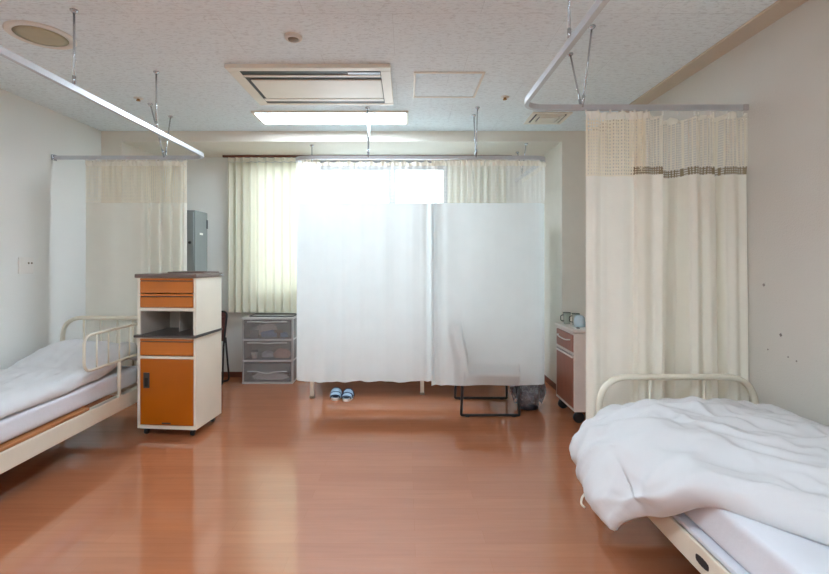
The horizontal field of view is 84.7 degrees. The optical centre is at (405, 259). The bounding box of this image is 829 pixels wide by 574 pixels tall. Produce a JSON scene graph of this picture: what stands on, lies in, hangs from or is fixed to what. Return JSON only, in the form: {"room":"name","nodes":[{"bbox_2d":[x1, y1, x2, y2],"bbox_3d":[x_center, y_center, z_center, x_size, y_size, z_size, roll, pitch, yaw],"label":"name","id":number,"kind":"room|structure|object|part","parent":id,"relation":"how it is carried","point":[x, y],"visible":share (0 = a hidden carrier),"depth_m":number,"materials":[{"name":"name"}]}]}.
{"room":"hospital room","nodes":[
{"label":"hospital room","id":0,"kind":"room"},
{"bbox_2d":[0,88,100,369],"bbox_3d":[-3.050,0.030,1.435,0.100,2.600,7.670,0,0,0],"label":"wall","id":1,"kind":"structure","parent":0,"point":[43,199],"depth_m":3.72,"materials":[{"name":"paint"}]},
{"bbox_2d":[18,257,33,273],"bbox_3d":[-2.994,0.043,3.585,0.012,0.130,0.140,0,0,0],"label":"wall outlet","id":2,"kind":"object","parent":1,"relation":"attached to","point":[25,264],"visible":1,"depth_m":3.58,"materials":[{"name":"white plastic"}]},
{"bbox_2d":[101,141,159,394],"bbox_3d":[-2.900,0.082,4.825,0.200,2.497,0.690,0,0,0],"label":"wall","id":3,"kind":"structure","parent":1,"relation":"attached to","point":[108,148],"depth_m":4.56,"materials":[{"name":"paint"}]},
{"bbox_2d":[0,377,700,573],"bbox_3d":[-0.525,1.380,1.435,5.150,0.100,7.670,0,0,0],"label":"floor","id":4,"kind":"structure","parent":0,"point":[391,478],"depth_m":2.61,"materials":[{"name":"plastic"}]},
{"bbox_2d":[0,316,136,473],"bbox_3d":[-2.492,0.897,2.820,0.788,0.864,2.060,0,0,0],"label":"hospital bed","id":5,"kind":"object","parent":4,"relation":"on","point":[15,451],"visible":0.48,"depth_m":2.98,"materials":[{"name":"beige metal"}]},
{"bbox_2d":[0,366,136,443],"bbox_3d":[-2.495,0.915,2.810,0.716,0.139,1.780,0,0,0],"label":"mattress","id":6,"kind":"object","parent":5,"relation":"on","point":[14,425],"visible":0.52,"depth_m":2.85,"materials":[{"name":"white fabric"}]},
{"bbox_2d":[0,339,136,418],"bbox_3d":[-2.494,0.737,2.826,0.714,0.228,1.754,0,0,0],"label":"duvet","id":7,"kind":"object","parent":6,"relation":"on","point":[55,370],"visible":0.89,"depth_m":3.10,"materials":[{"name":"white fabric"}]},
{"bbox_3d":[-2.125,1.057,2.820,0.050,0.110,1.920,0,0,0],"label":"rail","id":8,"kind":"part","parent":5,"relation":"part of","materials":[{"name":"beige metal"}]},
{"bbox_3d":[-2.493,0.788,3.800,0.785,0.647,0.035,0,0,0],"label":"headboard","id":9,"kind":"part","parent":5,"relation":"part of","materials":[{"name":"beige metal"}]},
{"bbox_3d":[-2.112,0.620,3.353,0.018,0.259,0.754,0,0,0],"label":"guard rail","id":10,"kind":"part","parent":5,"relation":"part of","materials":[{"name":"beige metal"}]},
{"bbox_3d":[-2.111,0.916,3.350,0.026,0.352,0.040,0,0,0],"label":"guard post","id":11,"kind":"part","parent":5,"relation":"part of","materials":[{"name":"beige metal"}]},
{"bbox_3d":[-2.493,1.082,3.750,0.729,0.040,0.040,0,0,0],"label":"cross rail","id":12,"kind":"part","parent":5,"relation":"part of","materials":[{"name":"beige metal"}]},
{"bbox_2d":[134,273,223,435],"bbox_3d":[-1.777,0.717,3.608,0.515,1.224,0.419,0,0,5],"label":"cabinet","id":13,"kind":"object","parent":4,"relation":"on","point":[178,336],"visible":1,"depth_m":3.44,"materials":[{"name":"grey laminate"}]},
{"bbox_3d":[-1.961,0.909,3.437,0.048,0.118,0.005,0,0,5],"label":"handle","id":14,"kind":"part","parent":13,"relation":"part of","materials":[{"name":"black plastic"}]},
{"bbox_3d":[-1.789,0.657,3.602,0.418,0.125,0.361,0,0,5],"label":"drawer","id":15,"kind":"part","parent":13,"relation":"part of","materials":[{"name":"orange laminate"}]},
{"bbox_3d":[-1.789,0.307,3.602,0.418,0.102,0.361,0,0,5],"label":"drawer","id":16,"kind":"part","parent":13,"relation":"part of","materials":[{"name":"orange laminate"}]},
{"bbox_3d":[-1.789,0.194,3.602,0.418,0.112,0.361,0,0,5],"label":"drawer","id":17,"kind":"part","parent":13,"relation":"part of","materials":[{"name":"orange laminate"}]},
{"bbox_3d":[-1.804,0.996,3.434,0.418,0.498,0.018,0,0,5],"label":"door","id":18,"kind":"part","parent":13,"relation":"part of","materials":[{"name":"laminate"}]},
{"bbox_2d":[134,327,221,338],"bbox_3d":[-1.789,0.575,3.606,0.490,0.018,0.411,0,0,5],"label":"shelf","id":19,"kind":"object","parent":13,"relation":"attached to","point":[159,332],"depth_m":3.50,"materials":[{"name":"grey laminate"}]},
{"bbox_2d":[167,271,219,272],"bbox_3d":[-1.711,0.099,3.671,0.318,0.012,0.248,0,0,5],"label":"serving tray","id":20,"kind":"object","parent":13,"relation":"on","point":[174,271],"visible":1,"depth_m":3.67,"materials":[{"name":"plastic"}]},
{"bbox_2d":[187,210,207,270],"bbox_3d":[-2.270,0.422,4.549,0.460,1.815,0.302,0,0,0],"label":"locker","id":21,"kind":"object","parent":4,"relation":"on","point":[197,222],"visible":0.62,"depth_m":4.45,"materials":[{"name":"grey metal"}]},
{"bbox_3d":[-2.275,0.403,4.418,0.426,1.735,0.012,0,0,0],"label":"door","id":22,"kind":"part","parent":21,"relation":"part of","materials":[{"name":"grey metal"}]},
{"bbox_2d":[221,311,229,385],"bbox_3d":[-2.132,0.937,4.865,0.436,0.785,0.211,0,0,0],"label":"folded chair","id":23,"kind":"object","parent":4,"relation":"on","point":[224,315],"visible":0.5,"depth_m":4.87,"materials":[{"name":"black metal"}]},
{"bbox_3d":[-2.128,0.740,4.880,0.383,0.260,0.024,0,0,0],"label":"seat","id":24,"kind":"part","parent":23,"relation":"part of","materials":[{"name":"red plastic"}]},
{"bbox_3d":[-2.127,1.079,4.910,0.422,0.501,0.121,0,0,0],"label":"frame","id":25,"kind":"part","parent":23,"relation":"part of","materials":[{"name":"black metal"}]},
{"bbox_2d":[241,315,296,383],"bbox_3d":[-1.488,0.974,5.008,0.555,0.712,0.274,0,0,0],"label":"drawer unit","id":26,"kind":"object","parent":4,"relation":"on","point":[247,378],"visible":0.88,"depth_m":4.90,"materials":[{"name":"grey plastic"}]},
{"bbox_2d":[250,330,258,337],"bbox_3d":[-1.640,0.798,4.923,0.090,0.087,0.025,0,0,0],"label":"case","id":27,"kind":"object","parent":26,"relation":"in","point":[253,333],"visible":1,"depth_m":4.91,"materials":[{"name":"grey plastic"}]},
{"bbox_2d":[251,350,257,358],"bbox_3d":[-1.645,1.024,4.940,0.075,0.090,0.075,0,0,0],"label":"cup","id":28,"kind":"object","parent":26,"relation":"in","point":[254,353],"visible":1,"depth_m":4.92,"materials":[{"name":"white plastic"}]},
{"bbox_2d":[255,324,277,334],"bbox_3d":[-1.562,0.775,5.088,0.297,0.130,0.042,0,0,0],"label":"folded cloth","id":29,"kind":"object","parent":26,"relation":"in","point":[265,327],"visible":0.55,"depth_m":5.07,"materials":[{"name":"fabric"}]},
{"bbox_2d":[262,350,272,356],"bbox_3d":[-1.527,1.036,5.043,0.146,0.064,0.106,0,0,0],"label":"folded cloth","id":30,"kind":"object","parent":26,"relation":"in","point":[268,353],"visible":0.94,"depth_m":5.01,"materials":[{"name":"fabric"}]},
{"bbox_3d":[-1.488,0.745,5.003,0.507,0.204,0.243,0,0,0],"label":"drawer","id":31,"kind":"part","parent":26,"relation":"part of","materials":[{"name":"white plastic"}]},
{"bbox_3d":[-1.488,0.971,5.003,0.507,0.204,0.243,0,0,0],"label":"drawer","id":32,"kind":"part","parent":26,"relation":"part of","materials":[{"name":"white plastic"}]},
{"bbox_3d":[-1.488,1.207,5.003,0.507,0.204,0.243,0,0,0],"label":"drawer","id":33,"kind":"part","parent":26,"relation":"part of","materials":[{"name":"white plastic"}]},
{"bbox_3d":[-1.488,0.629,5.010,0.555,0.022,0.271,0,0,0],"label":"panel","id":34,"kind":"part","parent":26,"relation":"part of","materials":[{"name":"grey plastic"}]},
{"bbox_2d":[253,372,288,379],"bbox_3d":[-1.495,1.268,5.013,0.410,0.072,0.156,0,0,0],"label":"folded cloth","id":35,"kind":"object","parent":26,"relation":"in","point":[273,376],"visible":0.93,"depth_m":4.96,"materials":[{"name":"pink fabric"}]},
{"bbox_2d":[249,313,296,316],"bbox_3d":[-1.460,0.611,5.030,0.490,0.014,0.220,0,0,0],"label":"tray","id":36,"kind":"object","parent":26,"relation":"on","point":[257,314],"visible":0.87,"depth_m":5.03,"materials":[{"name":"grey plastic"}]},
{"bbox_2d":[261,330,287,337],"bbox_3d":[-1.444,0.803,4.981,0.307,0.078,0.111,0,0,0],"label":"folded cloth","id":37,"kind":"object","parent":26,"relation":"in","point":[268,334],"visible":0.84,"depth_m":4.95,"materials":[{"name":"fabric"}]},
{"bbox_2d":[274,330,282,337],"bbox_3d":[-1.375,0.798,4.912,0.090,0.087,0.036,0,0,0],"label":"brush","id":38,"kind":"object","parent":26,"relation":"in","point":[278,332],"visible":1,"depth_m":4.90,"materials":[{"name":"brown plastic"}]},
{"bbox_2d":[273,348,290,357],"bbox_3d":[-1.360,1.020,4.993,0.188,0.097,0.124,0,0,0],"label":"folded cloth","id":39,"kind":"object","parent":26,"relation":"in","point":[279,353],"visible":1,"depth_m":4.95,"materials":[{"name":"pink fabric"}]},
{"bbox_2d":[330,387,341,400],"bbox_3d":[-0.678,1.285,4.430,0.116,0.089,0.260,0,0,-3],"label":"slipper","id":40,"kind":"object","parent":4,"relation":"on","point":[336,392],"visible":0.98,"depth_m":4.35,"materials":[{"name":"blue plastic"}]},
{"bbox_2d":[341,388,353,401],"bbox_3d":[-0.556,1.285,4.400,0.116,0.090,0.260,0,0,3],"label":"slipper","id":41,"kind":"object","parent":4,"relation":"on","point":[348,393],"visible":1,"depth_m":4.33,"materials":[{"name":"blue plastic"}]},
{"bbox_2d":[309,381,423,397],"bbox_3d":[0.025,1.120,4.732,1.910,0.420,0.729,0,0,0],"label":"hospital bed","id":42,"kind":"object","parent":4,"relation":"on","point":[312,395],"visible":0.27,"depth_m":4.37,"materials":[{"name":"beige metal"}]},
{"bbox_3d":[-0.906,1.147,4.390,0.036,0.325,0.036,0,0,0],"label":"leg","id":43,"kind":"part","parent":42,"relation":"part of","materials":[{"name":"beige metal"}]},
{"bbox_3d":[0.160,1.147,4.510,0.036,0.325,0.036,0,0,0],"label":"leg","id":44,"kind":"part","parent":42,"relation":"part of","materials":[{"name":"beige metal"}]},
{"bbox_2d":[454,385,520,416],"bbox_3d":[0.694,0.945,4.105,0.558,0.770,0.504,0,0,0],"label":"chair","id":45,"kind":"object","parent":4,"relation":"on","point":[461,398],"visible":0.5,"depth_m":3.86,"materials":[{"name":"black metal"}]},
{"bbox_3d":[0.709,0.949,4.345,0.530,0.760,0.022,0,0,0],"label":"frame","id":46,"kind":"part","parent":45,"relation":"part of","materials":[{"name":"black metal"}]},
{"bbox_2d":[510,382,545,409],"bbox_3d":[1.101,1.184,4.106,0.323,0.293,0.324,0,0,0],"label":"waste bin","id":47,"kind":"object","parent":4,"relation":"on","point":[530,395],"visible":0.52,"depth_m":4.03,"materials":[{"name":"plastic"}]},
{"bbox_2d":[555,322,585,422],"bbox_3d":[1.582,0.948,3.900,0.496,0.765,0.466,0,0,0],"label":"nightstand","id":48,"kind":"object","parent":4,"relation":"on","point":[570,342],"visible":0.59,"depth_m":3.73,"materials":[{"name":"laminate"}]},
{"bbox_3d":[1.353,0.791,3.900,0.014,0.018,0.398,0,0,0],"label":"handle","id":49,"kind":"part","parent":48,"relation":"part of","materials":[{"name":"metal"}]},
{"bbox_2d":[560,312,570,323],"bbox_3d":[1.419,0.514,4.034,0.084,0.101,0.068,0,0,33],"label":"drinking glass","id":50,"kind":"object","parent":48,"relation":"on","point":[566,315],"visible":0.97,"depth_m":4.01,"materials":[{"name":"white"}]},
{"bbox_3d":[1.365,0.683,3.900,0.018,0.138,0.398,0,0,0],"label":"drawer","id":51,"kind":"part","parent":48,"relation":"part of","materials":[{"name":"brown wood"}]},
{"bbox_3d":[1.365,1.002,3.900,0.018,0.405,0.398,0,0,0],"label":"door","id":52,"kind":"part","parent":48,"relation":"part of","materials":[{"name":"brown wood"}]},
{"bbox_2d":[569,313,579,324],"bbox_3d":[1.468,0.514,3.959,0.084,0.101,0.068,0,0,33],"label":"drinking glass","id":53,"kind":"object","parent":48,"relation":"on","point":[573,315],"visible":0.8,"depth_m":3.95,"materials":[{"name":"white"}]},
{"bbox_2d":[569,325,585,328],"bbox_3d":[1.495,0.559,3.795,0.210,0.012,0.190,0,0,0],"label":"tray","id":54,"kind":"object","parent":48,"relation":"on","point":[572,326],"visible":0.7,"depth_m":3.77,"materials":[{"name":"white plastic"}]},
{"bbox_2d":[574,315,584,326],"bbox_3d":[1.471,0.511,3.830,0.117,0.096,0.094,0,0,0],"label":"mug","id":55,"kind":"object","parent":54,"relation":"on","point":[579,320],"visible":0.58,"depth_m":3.79,"materials":[{"name":"blue ceramic"}]},
{"bbox_2d":[596,374,758,573],"bbox_3d":[1.490,0.930,1.510,0.892,0.799,2.080,0,0,0],"label":"hospital bed","id":56,"kind":"object","parent":4,"relation":"on","point":[699,548],"visible":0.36,"depth_m":1.75,"materials":[{"name":"beige metal"}]},
{"bbox_3d":[1.490,0.870,2.500,0.890,0.490,0.035,0,0,0],"label":"headboard","id":57,"kind":"part","parent":56,"relation":"part of","materials":[{"name":"beige metal"}]},
{"bbox_3d":[1.070,1.067,1.510,0.050,0.097,1.940,0,0,0],"label":"rail","id":58,"kind":"part","parent":56,"relation":"part of","materials":[{"name":"beige metal"}]},
{"bbox_2d":[684,508,828,573],"bbox_3d":[1.492,0.923,1.500,0.829,0.154,1.800,0,0,0],"label":"mattress","id":59,"kind":"object","parent":56,"relation":"on","point":[759,548],"visible":0.09,"depth_m":1.41,"materials":[{"name":"white fabric"}]},
{"bbox_2d":[569,396,828,545],"bbox_3d":[1.327,0.874,1.553,1.129,0.432,1.754,0,0,0],"label":"duvet","id":60,"kind":"object","parent":59,"relation":"on","point":[767,464],"visible":1,"depth_m":1.77,"materials":[{"name":"white fabric"}]},
{"bbox_2d":[160,157,540,371],"bbox_3d":[-0.525,0.030,5.220,4.950,2.600,0.100,0,0,0],"label":"wall","id":61,"kind":"structure","parent":0,"point":[207,177],"depth_m":5.17,"materials":[{"name":"paint"}]},
{"bbox_2d":[221,372,290,376],"bbox_3d":[-0.632,1.300,5.166,4.336,0.060,0.008,0,0,0],"label":"baseboard","id":62,"kind":"structure","parent":61,"relation":"attached to","point":[232,374],"depth_m":5.16,"materials":[{"name":"plastic"}]},
{"bbox_2d":[101,131,603,156],"bbox_3d":[-0.525,-1.218,4.825,4.950,0.103,0.690,0,0,0],"label":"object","id":63,"kind":"structure","parent":61,"relation":"attached to","point":[210,143],"depth_m":4.48,"materials":[{"name":"paint"}]},
{"bbox_2d":[222,155,511,202],"bbox_3d":[-0.430,-0.343,5.157,3.220,1.645,0.205,0,0,0],"label":"window","id":64,"kind":"structure","parent":61,"relation":"in","point":[334,167],"depth_m":5.18,"materials":[{"name":"glass"}]},
{"bbox_2d":[228,157,319,312],"bbox_3d":[-1.468,-0.274,5.071,1.035,1.730,0.066,0,0,0],"label":"drape","id":65,"kind":"object","parent":64,"relation":"hanging from","point":[262,200],"visible":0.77,"depth_m":5.07,"materials":[{"name":"beige fabric"}]},
{"bbox_3d":[-0.650,-0.338,5.220,2.340,1.575,0.080,0,0,0],"label":"frame","id":66,"kind":"part","parent":64,"relation":"part of","materials":[{"name":"metal"}]},
{"bbox_3d":[-0.590,-0.338,5.237,0.900,1.505,0.025,0,0,0],"label":"sash","id":67,"kind":"part","parent":64,"relation":"part of","materials":[{"name":"metal"}]},
{"bbox_3d":[-0.430,-1.154,5.112,3.220,0.022,0.115,0,0,0],"label":"drape rail","id":68,"kind":"part","parent":64,"relation":"part of","materials":[{"name":"metal"}]},
{"bbox_3d":[0.152,-0.338,5.207,0.665,1.505,0.025,0,0,0],"label":"sash","id":69,"kind":"part","parent":64,"relation":"part of","materials":[{"name":"metal"}]},
{"bbox_2d":[447,160,505,202],"bbox_3d":[0.790,-0.277,5.070,0.660,1.724,0.064,0,0,0],"label":"drape","id":70,"kind":"object","parent":64,"relation":"hanging from","point":[449,200],"visible":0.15,"depth_m":5.07,"materials":[{"name":"beige fabric"}]},
{"bbox_2d":[0,0,776,130],"bbox_3d":[-0.525,-1.320,1.435,5.150,0.100,7.670,0,0,0],"label":"ceiling","id":71,"kind":"structure","parent":0,"point":[636,45],"depth_m":2.76,"materials":[{"name":"white paint"}]},
{"bbox_2d":[2,20,76,49],"bbox_3d":[-2.060,-1.262,2.570,0.330,0.015,0.330,0,0,0],"label":"ceiling speaker","id":72,"kind":"object","parent":71,"relation":"attached to","point":[34,33],"visible":0.98,"depth_m":2.54},
{"bbox_2d":[11,25,68,46],"bbox_3d":[-2.060,-1.260,2.570,0.256,0.009,0.256,0,0,0],"label":"speaker grille","id":73,"kind":"object","parent":72,"relation":"attached to","point":[38,35],"depth_m":2.55,"materials":[{"name":"beige metal"}]},
{"bbox_2d":[0,8,203,160],"bbox_3d":[-2.333,-1.059,1.819,1.334,0.426,4.438,0,0,0],"label":"rail","id":74,"kind":"object","parent":71,"relation":"hanging from","point":[4,52],"visible":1,"depth_m":2.77,"materials":[{"name":"metal"}]},
{"bbox_3d":[-1.685,-1.070,2.310,0.010,0.400,0.010,0,0,23],"label":"hanger rod","id":75,"kind":"part","parent":74,"relation":"part of","materials":[{"name":"metal"}]},
{"bbox_2d":[85,159,186,382],"bbox_3d":[-2.290,0.095,3.862,0.860,1.900,0.069,0,0,-1],"label":"privacy curtain","id":76,"kind":"object","parent":74,"relation":"hanging from","point":[124,240],"visible":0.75,"depth_m":3.86,"materials":[{"name":"beige fabric"}]},
{"bbox_3d":[-1.685,-1.070,3.070,0.010,0.400,0.010,0,0,23],"label":"hanger rod","id":77,"kind":"part","parent":74,"relation":"part of","materials":[{"name":"metal"}]},
{"bbox_3d":[-2.065,-1.070,3.779,0.011,0.404,0.170,0,0,11],"label":"hanger rod","id":78,"kind":"part","parent":74,"relation":"part of","materials":[{"name":"metal"}]},
{"bbox_3d":[-2.065,-1.070,3.946,0.011,0.404,0.160,0,0,-12],"label":"hanger rod","id":79,"kind":"part","parent":74,"relation":"part of","materials":[{"name":"metal"}]},
{"bbox_2d":[284,32,301,42],"bbox_3d":[-0.640,-1.256,2.585,0.100,0.027,0.100,0,0,0],"label":"smoke detector","id":80,"kind":"object","parent":71,"relation":"attached to","point":[292,37],"visible":1,"depth_m":2.56,"materials":[{"name":"beige plastic"}]},
{"bbox_2d":[224,64,393,104],"bbox_3d":[-0.637,-1.254,3.297,1.075,0.032,0.715,0,0,0],"label":"air conditioner","id":81,"kind":"object","parent":71,"relation":"attached to","point":[268,84],"visible":1,"depth_m":3.18,"materials":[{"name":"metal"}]},
{"bbox_2d":[251,79,383,97],"bbox_3d":[-0.621,-1.242,3.312,0.898,0.008,0.355,0,0,0],"label":"grille","id":82,"kind":"object","parent":81,"relation":"attached to","point":[268,88],"depth_m":3.28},
{"bbox_2d":[251,111,407,124],"bbox_3d":[-0.650,-1.262,4.045,1.340,0.016,0.350,0,0,0],"label":"recessed light","id":83,"kind":"object","parent":71,"relation":"in","point":[265,117],"visible":1,"depth_m":4.02,"materials":[{"name":"white plastic"}]},
{"bbox_2d":[296,106,544,181],"bbox_3d":[0.125,-1.063,4.366,2.198,0.416,1.208,0,0,0],"label":"rail","id":84,"kind":"object","parent":71,"relation":"hanging from","point":[541,158],"visible":0.94,"depth_m":3.85,"materials":[{"name":"metal"}]},
{"bbox_2d":[296,159,436,382],"bbox_3d":[-0.353,0.093,4.298,1.237,1.896,0.904,0,0,0],"label":"privacy curtain","id":85,"kind":"object","parent":84,"relation":"hanging from","point":[364,269],"visible":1,"depth_m":3.87,"materials":[{"name":"white fabric"}]},
{"bbox_3d":[-0.320,-1.070,3.824,0.011,0.402,0.078,0,0,0],"label":"hanger rod","id":86,"kind":"part","parent":84,"relation":"part of","materials":[{"name":"metal"}]},
{"bbox_3d":[0.594,-1.070,3.929,0.011,0.403,0.123,0,0,0],"label":"hanger rod","id":87,"kind":"part","parent":84,"relation":"part of","materials":[{"name":"metal"}]},
{"bbox_3d":[0.594,-1.070,3.818,0.011,0.402,0.088,0,0,0],"label":"hanger rod","id":88,"kind":"part","parent":84,"relation":"part of","materials":[{"name":"metal"}]},
{"bbox_2d":[431,159,545,385],"bbox_3d":[0.915,0.105,4.074,1.357,1.919,0.620,0,0,-42],"label":"privacy curtain","id":89,"kind":"object","parent":84,"relation":"hanging from","point":[490,256],"visible":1,"depth_m":3.86,"materials":[{"name":"white fabric"}]},
{"bbox_2d":[413,72,484,97],"bbox_3d":[0.293,-1.265,3.303,0.483,0.010,0.474,0,0,0],"label":"access hatch","id":90,"kind":"object","parent":71,"relation":"attached to","point":[428,84],"visible":1,"depth_m":3.28,"materials":[{"name":"white paint"}]},
{"bbox_2d":[500,95,508,99],"bbox_3d":[0.770,-1.260,3.545,0.068,0.021,0.068,0,0,0],"label":"sprinkler","id":91,"kind":"object","parent":71,"relation":"attached to","point":[504,97],"visible":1,"depth_m":3.54,"materials":[{"name":"gold metal"}]},
{"bbox_2d":[524,112,572,123],"bbox_3d":[1.260,-1.259,4.060,0.340,0.022,0.320,0,0,0],"label":"ceiling vent","id":92,"kind":"object","parent":71,"relation":"in","point":[535,117],"visible":1,"depth_m":4.01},
{"bbox_2d":[525,0,748,110],"bbox_3d":[0.779,-1.063,1.329,1.162,0.419,3.282,0,0,23],"label":"rail","id":93,"kind":"object","parent":71,"relation":"hanging from","point":[598,6],"visible":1,"depth_m":2.59,"materials":[{"name":"metal"}]},
{"bbox_3d":[0.660,-1.070,1.840,0.010,0.400,0.010,0,0,-23],"label":"hanger rod","id":94,"kind":"part","parent":93,"relation":"part of","materials":[{"name":"metal"}]},
{"bbox_3d":[1.008,-1.070,2.704,0.011,0.405,0.202,0,0,1],"label":"hanger rod","id":95,"kind":"part","parent":93,"relation":"part of","materials":[{"name":"metal"}]},
{"bbox_3d":[1.008,-1.070,2.531,0.011,0.403,0.133,0,0,-2],"label":"hanger rod","id":96,"kind":"part","parent":93,"relation":"part of","materials":[{"name":"metal"}]},
{"bbox_2d":[585,109,647,418],"bbox_3d":[1.196,0.095,2.580,0.353,1.900,0.049,0,0,-1],"label":"privacy curtain","id":97,"kind":"object","parent":93,"relation":"hanging from","point":[609,198],"visible":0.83,"depth_m":2.58,"materials":[{"name":"beige fabric"}]},
{"bbox_3d":[1.197,0.284,2.579,0.348,1.521,0.041,0,0,-3],"label":"cloth panel","id":98,"kind":"part","parent":97,"relation":"part of","materials":[{"name":"beige fabric"}]},
{"bbox_2d":[629,111,748,401],"bbox_3d":[1.612,0.095,2.633,0.657,1.900,0.199,0,0,0],"label":"privacy curtain","id":99,"kind":"object","parent":93,"relation":"hanging from","point":[690,280],"visible":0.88,"depth_m":2.57,"materials":[{"name":"fabric"}]},
{"bbox_2d":[605,0,828,425],"bbox_3d":[2.000,0.030,1.435,0.100,2.600,7.670,0,0,0],"label":"wall","id":100,"kind":"structure","parent":0,"point":[781,71],"depth_m":2.36,"materials":[{"name":"white paint"}]},
{"bbox_2d":[541,141,603,383],"bbox_3d":[1.743,0.082,4.825,0.414,2.497,0.690,0,0,0],"label":"wall","id":101,"kind":"structure","parent":100,"relation":"attached to","point":[565,169],"depth_m":4.48,"materials":[{"name":"paint"}]},
{"bbox_2d":[544,375,555,389],"bbox_3d":[1.739,1.300,1.431,0.422,0.060,7.462,0,0,0],"label":"baseboard","id":102,"kind":"structure","parent":101,"relation":"attached to","point":[550,382],"depth_m":4.81,"materials":[{"name":"plastic"}]},
{"bbox_2d":[591,0,807,131],"bbox_3d":[1.884,-1.264,1.090,0.132,0.012,6.780,0,0,0],"label":"trim","id":103,"kind":"structure","parent":100,"relation":"attached to","point":[777,10],"depth_m":2.68,"materials":[{"name":"paint"}]}
]}

